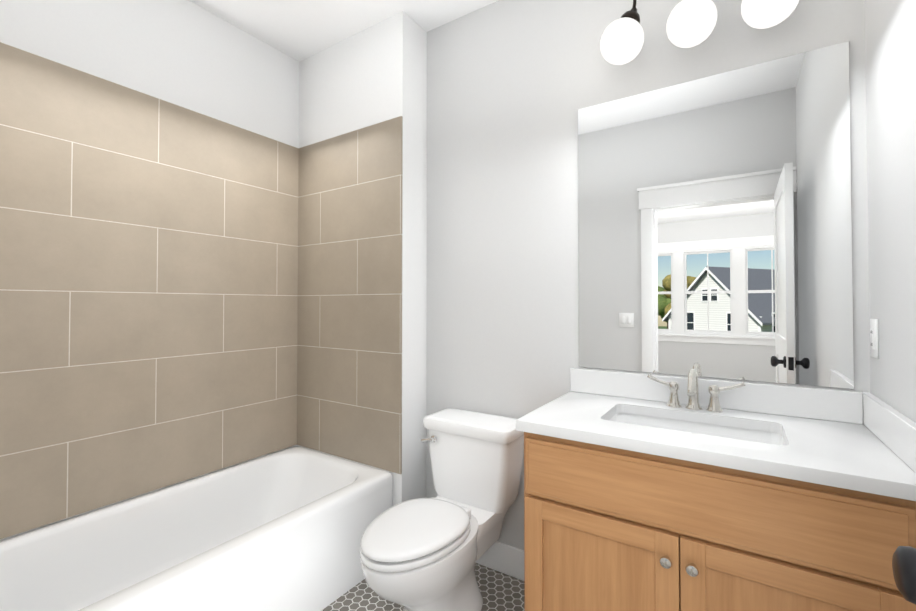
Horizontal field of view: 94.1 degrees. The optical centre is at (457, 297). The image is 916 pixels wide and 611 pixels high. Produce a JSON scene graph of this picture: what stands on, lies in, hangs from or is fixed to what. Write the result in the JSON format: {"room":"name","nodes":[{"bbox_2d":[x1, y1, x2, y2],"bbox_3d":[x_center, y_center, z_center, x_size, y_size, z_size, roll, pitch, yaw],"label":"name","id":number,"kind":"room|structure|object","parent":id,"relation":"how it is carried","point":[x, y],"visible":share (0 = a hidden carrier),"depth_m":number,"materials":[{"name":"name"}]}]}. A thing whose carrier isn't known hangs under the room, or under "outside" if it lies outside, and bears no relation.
{"room":"bathroom","nodes":[
{"label":"bathroom","id":0,"kind":"room"},
{"bbox_2d":[0,0,298,541],"bbox_3d":[-1.428,-0.076,2.019,0.120,2.770,2.110,-1,-1,33],"label":"wall","id":1,"kind":"structure","parent":0,"point":[188,54],"depth_m":2.03,"materials":[{"name":"paint"}]},
{"bbox_2d":[0,42,298,539],"bbox_3d":[-1.387,-0.022,1.962,0.010,1.800,1.520,-1,-1,33],"label":"wall tiles","id":2,"kind":"structure","parent":1,"relation":"attached to","point":[148,290],"depth_m":1.87,"materials":[{"name":"beige tile"}]},
{"bbox_2d":[189,0,498,61],"bbox_3d":[-0.293,-1.522,1.300,2.830,0.100,2.110,-1,-1,33],"label":"ceiling","id":3,"kind":"structure","parent":0,"point":[299,30],"depth_m":2.21,"materials":[{"name":"paint"}]},
{"bbox_2d":[297,11,426,506],"bbox_3d":[-0.573,-0.069,2.458,0.830,2.770,0.200,-1,-1,33],"label":"wall","id":4,"kind":"structure","parent":0,"point":[374,74],"depth_m":2.26,"materials":[{"name":"paint"}]},
{"bbox_2d":[297,116,402,474],"bbox_3d":[-0.626,-0.015,2.366,0.820,1.800,0.010,-1,-1,33],"label":"wall tile","id":5,"kind":"structure","parent":4,"relation":"attached to","point":[349,369],"depth_m":2.33,"materials":[{"name":"beige tile"}]},
{"bbox_2d":[322,563,523,610],"bbox_3d":[-0.293,1.347,1.255,2.830,0.100,2.110,-1,-1,33],"label":"floor","id":6,"kind":"structure","parent":0,"point":[499,591],"depth_m":1.86,"materials":[{"name":"grey tile"}]},
{"bbox_2d":[0,446,392,610],"bbox_3d":[-1.057,1.090,1.735,0.765,0.430,1.506,-1,-1,33],"label":"bathtub","id":7,"kind":"object","parent":6,"relation":"on","point":[284,530],"visible":0.9,"depth_m":1.75,"materials":[{"name":"white ceramic"}]},
{"bbox_2d":[360,408,523,610],"bbox_3d":[-0.093,0.929,1.750,0.506,0.752,0.795,-1,-1,33],"label":"toilet","id":8,"kind":"object","parent":6,"relation":"on","point":[421,554],"visible":1,"depth_m":1.72,"materials":[{"name":"white ceramic"}]},
{"bbox_2d":[516,368,915,610],"bbox_3d":[0.740,0.776,1.356,0.959,1.046,0.584,-1,-1,33],"label":"bathroom vanity","id":9,"kind":"object","parent":6,"relation":"on","point":[692,491],"visible":1,"depth_m":1.17,"materials":[{"name":"light wood"},{"name":"white quartz"},{"name":"brushed nickel"}]},
{"bbox_2d":[516,391,915,500],"bbox_3d":[0.744,0.416,1.369,0.959,0.035,0.567,-1,-1,33],"label":"countertop","id":10,"kind":"structure","parent":9,"relation":"on","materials":[{"name":"stone"}]},
{"bbox_2d":[647,369,745,412],"bbox_3d":[0.828,0.328,1.507,0.314,0.146,0.154,-1,-1,33],"label":"faucet","id":11,"kind":"object","parent":10,"relation":"on","point":[673,405],"depth_m":1.53,"materials":[{"name":"silver metal"}]},
{"bbox_2d":[609,413,784,444],"bbox_3d":[0.747,0.514,1.380,0.560,0.157,0.335,-1,-1,33],"label":"sink","id":12,"kind":"object","parent":10,"relation":"in","point":[753,433],"depth_m":1.48,"materials":[{"name":"white ceramic"}]},
{"bbox_2d":[426,0,870,549],"bbox_3d":[0.251,-0.074,2.110,2.590,2.770,0.120,-1,-1,33],"label":"wall","id":13,"kind":"structure","parent":0,"point":[513,86],"depth_m":1.99,"materials":[{"name":"paint"}]},
{"bbox_2d":[476,541,523,580],"bbox_3d":[0.172,1.242,2.061,0.800,0.135,0.015,-1,-1,33],"label":"baseboard","id":14,"kind":"structure","parent":13,"relation":"attached to","point":[503,558],"depth_m":2.02,"materials":[{"name":"paint"}]},
{"bbox_2d":[600,0,643,64],"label":"sconce","id":15,"kind":"object","parent":13,"relation":"attached to","point":[622,40],"depth_m":1.61,"materials":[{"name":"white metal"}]},
{"bbox_2d":[666,0,716,47],"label":"sconce","id":16,"kind":"object","parent":13,"relation":"attached to","point":[690,23],"depth_m":1.48,"materials":[{"name":"white glass"}]},
{"bbox_2d":[578,41,853,388],"bbox_3d":[0.896,-0.266,1.616,0.885,1.122,0.006,-1,-1,33],"label":"mirror","id":17,"kind":"object","parent":13,"relation":"attached to","point":[714,227],"visible":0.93,"depth_m":1.56,"materials":[{"name":"clear glass"}]},
{"bbox_2d":[741,0,798,28],"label":"sconce","id":18,"kind":"object","parent":13,"relation":"attached to","point":[759,14],"depth_m":1.37,"materials":[{"name":"white glass"}]},
{"bbox_2d":[865,0,915,422],"bbox_3d":[0.841,-0.099,0.536,0.120,2.770,2.110,-1,-1,33],"label":"wall","id":19,"kind":"structure","parent":0,"point":[890,42],"depth_m":1.14,"materials":[{"name":"paint"}]},
{"bbox_2d":[570,368,915,472],"bbox_3d":[0.745,0.349,1.371,0.959,0.100,0.565,-1,-1,33],"label":"backsplash","id":20,"kind":"structure","parent":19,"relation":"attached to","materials":[{"name":"stone"}]},
{"bbox_2d":[870,319,878,358],"bbox_3d":[1.260,0.123,1.293,0.009,0.116,0.072,-1,-1,33],"label":"electrical outlet","id":21,"kind":"object","parent":19,"relation":"attached to","point":[874,340],"visible":1,"depth_m":1.28,"materials":[{"name":"white plastic"}]},
{"bbox_2d":[892,546,915,604],"bbox_3d":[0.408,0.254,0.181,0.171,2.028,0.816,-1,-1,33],"label":"door knob","id":22,"kind":"object","parent":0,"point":[904,564],"depth_m":0.49,"materials":[{"name":"metal"}]}
]}

